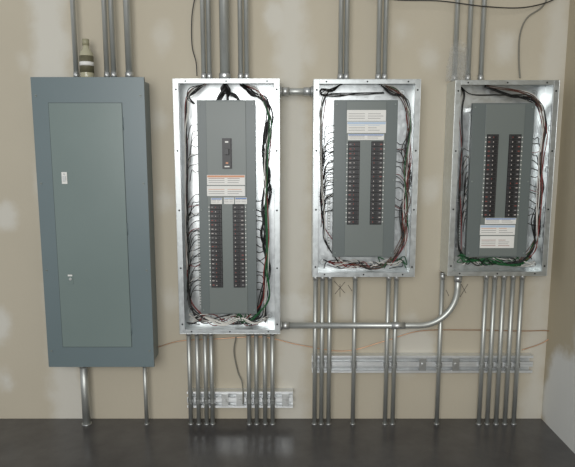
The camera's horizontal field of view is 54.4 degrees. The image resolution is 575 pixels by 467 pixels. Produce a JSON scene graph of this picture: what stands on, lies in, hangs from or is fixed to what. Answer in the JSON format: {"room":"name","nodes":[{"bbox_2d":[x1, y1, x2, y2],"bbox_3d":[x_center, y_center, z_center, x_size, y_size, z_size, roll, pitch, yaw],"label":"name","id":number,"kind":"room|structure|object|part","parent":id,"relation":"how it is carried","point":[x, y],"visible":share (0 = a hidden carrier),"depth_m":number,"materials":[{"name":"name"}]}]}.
{"room":"electrical room","nodes":[
{"label":"electrical room","id":0,"kind":"room"},
{"bbox_2d":[0,0,569,418],"bbox_3d":[-0.915,-0.643,2.847,4.570,3.300,0.120,0,8,0],"label":"wall","id":1,"kind":"structure","parent":0,"point":[293,42],"depth_m":2.86,"materials":[{"name":"paint"}]},
{"bbox_2d":[30,77,157,366],"bbox_3d":[-0.938,-0.040,2.791,0.531,1.420,0.161,0,8,0],"label":"breaker panel","id":2,"kind":"object","parent":1,"relation":"attached to","point":[92,135],"visible":1,"depth_m":2.72,"materials":[{"name":"grey paint"}]},
{"bbox_2d":[70,0,79,76],"bbox_3d":[-1.020,-1.478,2.603,0.031,1.477,0.032,-3,9,-22],"label":"conduit","id":3,"kind":"object","parent":2,"relation":"attached to","point":[72,2],"visible":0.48,"depth_m":2.67,"materials":[{"name":"metal"}]},
{"bbox_2d":[79,39,93,76],"bbox_3d":[-0.962,-0.828,2.679,0.066,0.196,0.066,0,8,0],"label":"plastic bottle","id":4,"kind":"object","parent":2,"relation":"on","point":[86,58],"visible":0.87,"depth_m":2.66,"materials":[{"name":"beige plastic"}]},
{"bbox_3d":[-0.953,-0.023,2.721,0.344,1.194,0.003,0,8,0],"label":"panel door","id":5,"kind":"part","parent":2,"relation":"part of","materials":[{"name":"grey paint"}]},
{"bbox_2d":[101,0,109,76],"bbox_3d":[-0.872,-1.478,2.603,0.031,1.477,0.032,-3,9,-22],"label":"conduit","id":6,"kind":"object","parent":2,"relation":"attached to","point":[103,2],"visible":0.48,"depth_m":2.67,"materials":[{"name":"metal"}]},
{"bbox_2d":[108,0,116,76],"bbox_3d":[-0.838,-1.478,2.603,0.031,1.477,0.032,-3,9,-22],"label":"conduit","id":7,"kind":"object","parent":2,"relation":"attached to","point":[110,2],"visible":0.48,"depth_m":2.67,"materials":[{"name":"metal"}]},
{"bbox_2d":[123,0,133,76],"bbox_3d":[-0.764,-1.478,2.603,0.043,1.477,0.044,-3,9,-22],"label":"conduit","id":8,"kind":"object","parent":2,"relation":"attached to","point":[126,3],"visible":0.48,"depth_m":2.67,"materials":[{"name":"metal"}]},
{"bbox_2d":[191,0,197,75],"bbox_3d":[-0.451,-0.975,2.714,0.037,0.412,0.016,0,8,0],"label":"cable","id":9,"kind":"object","parent":1,"relation":"attached to","point":[194,0],"visible":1,"depth_m":2.72,"materials":[{"name":"black rubber"}]},
{"bbox_2d":[172,79,280,333],"bbox_3d":[-0.288,-0.122,2.784,0.504,1.243,0.153,0,8,0],"label":"breaker panel","id":10,"kind":"object","parent":1,"relation":"attached to","point":[227,131],"visible":1,"depth_m":2.77,"materials":[{"name":"metal"}]},
{"bbox_2d":[200,0,206,78],"bbox_3d":[-0.405,-1.475,2.604,0.030,1.484,0.031,-3,9,-22],"label":"conduit","id":11,"kind":"object","parent":10,"relation":"attached to","point":[202,2],"visible":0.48,"depth_m":2.67,"materials":[{"name":"metal"}]},
{"bbox_2d":[206,0,211,78],"bbox_3d":[-0.377,-1.475,2.604,0.030,1.484,0.031,-3,9,-22],"label":"conduit","id":12,"kind":"object","parent":10,"relation":"attached to","point":[208,7],"visible":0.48,"depth_m":2.67,"materials":[{"name":"metal"}]},
{"bbox_2d":[219,0,230,78],"bbox_3d":[-0.301,-1.475,2.603,0.064,1.484,0.066,-3,9,-22],"label":"conduit","id":13,"kind":"object","parent":10,"relation":"attached to","point":[224,39],"visible":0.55,"depth_m":2.67,"materials":[{"name":"metal"}]},
{"bbox_2d":[237,0,243,78],"bbox_3d":[-0.226,-1.475,2.604,0.030,1.484,0.031,-3,9,-22],"label":"conduit","id":14,"kind":"object","parent":10,"relation":"attached to","point":[240,29],"visible":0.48,"depth_m":2.68,"materials":[{"name":"metal"}]},
{"bbox_2d":[244,0,249,78],"bbox_3d":[-0.196,-1.475,2.604,0.030,1.484,0.031,-3,9,-22],"label":"conduit","id":15,"kind":"object","parent":10,"relation":"attached to","point":[246,5],"visible":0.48,"depth_m":2.67,"materials":[{"name":"metal"}]},
{"bbox_2d":[280,86,312,96],"bbox_3d":[0.043,-0.686,2.705,0.156,0.054,0.054,0,8,0],"label":"conduit","id":16,"kind":"object","parent":10,"relation":"attached to","point":[284,91],"visible":1,"depth_m":2.69,"materials":[{"name":"metal"}]},
{"bbox_2d":[281,276,461,329],"bbox_3d":[0.424,0.349,2.835,0.919,0.294,0.052,0,8,0],"label":"conduit","id":17,"kind":"object","parent":10,"relation":"attached to","point":[457,279],"visible":0.92,"depth_m":2.84,"materials":[{"name":"metal"}]},
{"bbox_2d":[233,337,243,403],"bbox_3d":[-0.251,0.717,2.949,0.072,0.356,0.028,7,11,40],"label":"cable","id":18,"kind":"object","parent":1,"relation":"attached to","point":[235,337],"visible":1,"depth_m":2.95,"materials":[{"name":"rubber"}]},
{"bbox_2d":[187,388,292,407],"bbox_3d":[-0.251,0.876,2.975,0.560,0.089,0.059,0,8,0],"label":"channel","id":19,"kind":"object","parent":1,"relation":"attached to","point":[225,397],"visible":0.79,"depth_m":2.96,"materials":[{"name":"metal"}]},
{"bbox_2d":[158,329,548,350],"bbox_3d":[0.346,0.561,2.944,2.091,0.121,0.013,0,8,0],"label":"ground wire","id":20,"kind":"object","parent":1,"relation":"attached to","point":[435,329],"visible":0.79,"depth_m":2.94,"materials":[{"name":"brown metal"}]},
{"bbox_2d":[311,79,420,276],"bbox_3d":[0.375,-0.265,2.767,0.505,0.949,0.146,0,8,0],"label":"breaker panel","id":21,"kind":"object","parent":1,"relation":"attached to","point":[365,132],"visible":1,"depth_m":2.74,"materials":[{"name":"metal"}]},
{"bbox_2d":[337,0,343,78],"bbox_3d":[0.256,-1.474,2.604,0.031,1.486,0.032,-3,9,-22],"label":"conduit","id":22,"kind":"object","parent":21,"relation":"attached to","point":[341,2],"visible":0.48,"depth_m":2.68,"materials":[{"name":"metal"}]},
{"bbox_2d":[343,0,349,78],"bbox_3d":[0.284,-1.474,2.604,0.031,1.486,0.032,-3,9,-22],"label":"conduit","id":23,"kind":"object","parent":21,"relation":"attached to","point":[347,2],"visible":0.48,"depth_m":2.67,"materials":[{"name":"metal"}]},
{"bbox_2d":[375,0,381,78],"bbox_3d":[0.439,-1.474,2.604,0.031,1.486,0.032,-3,9,-22],"label":"conduit","id":24,"kind":"object","parent":21,"relation":"attached to","point":[379,2],"visible":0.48,"depth_m":2.67,"materials":[{"name":"metal"}]},
{"bbox_2d":[382,0,388,78],"bbox_3d":[0.470,-1.474,2.604,0.031,1.486,0.032,-3,9,-22],"label":"conduit","id":25,"kind":"object","parent":21,"relation":"attached to","point":[386,2],"visible":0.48,"depth_m":2.67,"materials":[{"name":"metal"}]},
{"bbox_2d":[312,353,532,372],"bbox_3d":[0.706,0.682,2.947,1.156,0.093,0.059,0,8,0],"label":"channel","id":26,"kind":"object","parent":1,"relation":"attached to","point":[341,362],"visible":0.77,"depth_m":2.94,"materials":[{"name":"metal"}]},
{"bbox_2d":[397,0,552,8],"bbox_3d":[0.819,-1.124,2.642,1.036,0.117,0.048,-1,8,-4],"label":"cable","id":27,"kind":"object","parent":1,"relation":"attached to","point":[397,0],"visible":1,"depth_m":2.63,"materials":[{"name":"black rubber"}]},
{"bbox_2d":[440,80,559,275],"bbox_3d":[1.034,-0.266,2.767,0.491,0.940,0.146,0,8,0],"label":"breaker panel","id":28,"kind":"object","parent":1,"relation":"attached to","point":[500,145],"visible":1,"depth_m":2.74,"materials":[{"name":"metal"}]},
{"bbox_2d":[451,0,459,81],"bbox_3d":[0.807,-1.471,2.604,0.031,1.490,0.032,-3,9,-22],"label":"conduit","id":29,"kind":"object","parent":28,"relation":"attached to","point":[454,76],"visible":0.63,"depth_m":2.67,"materials":[{"name":"metal"}]},
{"bbox_2d":[465,0,473,79],"bbox_3d":[0.872,-1.471,2.604,0.031,1.490,0.032,-3,9,-22],"label":"conduit","id":30,"kind":"object","parent":28,"relation":"attached to","point":[470,8],"visible":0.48,"depth_m":2.68,"materials":[{"name":"metal"}]},
{"bbox_2d":[478,0,486,79],"bbox_3d":[0.934,-1.471,2.604,0.031,1.490,0.032,-3,9,-22],"label":"conduit","id":31,"kind":"object","parent":28,"relation":"attached to","point":[484,2],"visible":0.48,"depth_m":2.68,"materials":[{"name":"metal"}]},
{"bbox_2d":[518,0,546,77],"bbox_3d":[1.192,-0.971,2.723,0.162,0.430,0.046,-3,9,-19],"label":"cable","id":32,"kind":"object","parent":1,"relation":"attached to","point":[542,6],"visible":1,"depth_m":2.72,"materials":[{"name":"black rubber"}]},
{"bbox_2d":[0,419,574,466],"bbox_3d":[-0.855,1.397,0.616,4.690,0.100,5.120,0,8,0],"label":"floor","id":33,"kind":"structure","parent":0,"point":[23,442],"depth_m":2.76,"materials":[{"name":"concrete"}]},
{"bbox_2d":[79,367,91,425],"bbox_3d":[-1.061,0.835,2.937,0.054,0.350,0.055,-3,9,-22],"label":"conduit","id":34,"kind":"object","parent":33,"relation":"on","point":[84,381],"visible":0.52,"depth_m":2.92,"materials":[{"name":"metal"}]},
{"bbox_2d":[143,367,148,424],"bbox_3d":[-0.744,0.835,2.937,0.028,0.350,0.029,-3,9,-22],"label":"conduit","id":35,"kind":"object","parent":33,"relation":"on","point":[145,386],"visible":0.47,"depth_m":2.93,"materials":[{"name":"metal"}]},
{"bbox_2d":[186,334,193,424],"bbox_3d":[-0.510,0.750,2.925,0.032,0.520,0.032,0,8,0],"label":"conduit","id":36,"kind":"object","parent":33,"relation":"on","point":[190,401],"visible":0.95,"depth_m":2.92,"materials":[{"name":"metal"}]},
{"bbox_2d":[194,334,201,424],"bbox_3d":[-0.468,0.750,2.925,0.032,0.520,0.032,0,8,0],"label":"conduit","id":37,"kind":"object","parent":33,"relation":"on","point":[198,401],"visible":0.94,"depth_m":2.92,"materials":[{"name":"metal"}]},
{"bbox_2d":[202,334,208,424],"bbox_3d":[-0.427,0.750,2.925,0.032,0.520,0.032,0,8,0],"label":"conduit","id":38,"kind":"object","parent":33,"relation":"on","point":[205,356],"visible":0.96,"depth_m":2.92,"materials":[{"name":"metal"}]},
{"bbox_2d":[208,334,215,424],"bbox_3d":[-0.395,0.750,2.925,0.032,0.520,0.032,0,8,0],"label":"conduit","id":39,"kind":"object","parent":33,"relation":"on","point":[211,353],"visible":0.93,"depth_m":2.92,"materials":[{"name":"metal"}]},
{"bbox_2d":[246,334,251,424],"bbox_3d":[-0.202,0.750,2.925,0.032,0.520,0.032,0,8,0],"label":"conduit","id":40,"kind":"object","parent":33,"relation":"on","point":[248,336],"visible":0.95,"depth_m":2.92,"materials":[{"name":"metal"}]},
{"bbox_2d":[253,334,259,424],"bbox_3d":[-0.162,0.750,2.925,0.032,0.520,0.032,0,8,0],"label":"conduit","id":41,"kind":"object","parent":33,"relation":"on","point":[256,368],"visible":0.91,"depth_m":2.92,"materials":[{"name":"metal"}]},
{"bbox_2d":[262,334,267,424],"bbox_3d":[-0.118,0.750,2.925,0.032,0.520,0.032,0,8,0],"label":"conduit","id":42,"kind":"object","parent":33,"relation":"on","point":[264,399],"visible":0.95,"depth_m":2.92,"materials":[{"name":"metal"}]},
{"bbox_2d":[270,334,275,424],"bbox_3d":[-0.079,0.750,2.925,0.032,0.520,0.032,0,8,0],"label":"conduit","id":43,"kind":"object","parent":33,"relation":"on","point":[272,346],"visible":0.9,"depth_m":2.92,"materials":[{"name":"metal"}]},
{"bbox_2d":[312,277,317,424],"bbox_3d":[0.143,0.606,2.904,0.032,0.812,0.032,0,8,0],"label":"conduit","id":44,"kind":"object","parent":33,"relation":"on","point":[315,279],"visible":0.94,"depth_m":2.90,"materials":[{"name":"metal"}]},
{"bbox_2d":[318,277,324,424],"bbox_3d":[0.178,0.606,2.904,0.032,0.812,0.032,0,8,0],"label":"conduit","id":45,"kind":"object","parent":33,"relation":"on","point":[322,279],"visible":0.93,"depth_m":2.90,"materials":[{"name":"metal"}]},
{"bbox_2d":[326,277,332,424],"bbox_3d":[0.216,0.606,2.904,0.032,0.812,0.032,0,8,0],"label":"conduit","id":46,"kind":"object","parent":33,"relation":"on","point":[329,307],"visible":0.91,"depth_m":2.90,"materials":[{"name":"metal"}]},
{"bbox_2d":[350,277,357,424],"bbox_3d":[0.345,0.606,2.904,0.032,0.812,0.032,0,8,0],"label":"conduit","id":47,"kind":"object","parent":33,"relation":"on","point":[354,312],"visible":0.93,"depth_m":2.90,"materials":[{"name":"metal"}]},
{"bbox_2d":[382,277,390,424],"bbox_3d":[0.515,0.606,2.904,0.032,0.812,0.032,0,8,0],"label":"conduit","id":48,"kind":"object","parent":33,"relation":"on","point":[386,363],"visible":0.94,"depth_m":2.90,"materials":[{"name":"metal"}]},
{"bbox_2d":[390,277,398,424],"bbox_3d":[0.555,0.606,2.904,0.032,0.812,0.032,0,8,0],"label":"conduit","id":49,"kind":"object","parent":33,"relation":"on","point":[396,279],"visible":0.92,"depth_m":2.90,"materials":[{"name":"metal"}]},
{"bbox_2d":[434,272,444,424],"bbox_3d":[0.788,0.604,2.904,0.032,0.817,0.032,0,8,0],"label":"conduit","id":50,"kind":"object","parent":33,"relation":"on","point":[438,365],"visible":0.98,"depth_m":2.90,"materials":[{"name":"metal"}]},
{"bbox_2d":[476,276,488,424],"bbox_3d":[1.011,0.604,2.904,0.032,0.817,0.032,0,8,0],"label":"conduit","id":51,"kind":"object","parent":33,"relation":"on","point":[481,365],"visible":0.9,"depth_m":2.90,"materials":[{"name":"metal"}]},
{"bbox_2d":[484,276,497,424],"bbox_3d":[1.055,0.604,2.904,0.032,0.817,0.032,0,8,0],"label":"conduit","id":52,"kind":"object","parent":33,"relation":"on","point":[489,365],"visible":0.91,"depth_m":2.90,"materials":[{"name":"metal"}]},
{"bbox_2d":[493,276,506,424],"bbox_3d":[1.102,0.604,2.904,0.032,0.817,0.032,0,8,0],"label":"conduit","id":53,"kind":"object","parent":33,"relation":"on","point":[498,365],"visible":0.91,"depth_m":2.90,"materials":[{"name":"metal"}]},
{"bbox_2d":[502,276,515,424],"bbox_3d":[1.149,0.604,2.904,0.032,0.817,0.032,0,8,0],"label":"conduit","id":54,"kind":"object","parent":33,"relation":"on","point":[507,365],"visible":0.89,"depth_m":2.90,"materials":[{"name":"metal"}]},
{"bbox_2d":[511,276,524,424],"bbox_3d":[1.195,0.604,2.904,0.032,0.817,0.032,0,8,0],"label":"conduit","id":55,"kind":"object","parent":33,"relation":"on","point":[516,365],"visible":0.87,"depth_m":2.90,"materials":[{"name":"metal"}]},
{"bbox_2d":[541,0,574,452],"bbox_3d":[1.429,-0.400,1.165,0.120,3.300,3.520,0,8,0],"label":"wall","id":56,"kind":"structure","parent":0,"point":[558,401],"depth_m":2.76,"materials":[{"name":"paint"}]}
]}

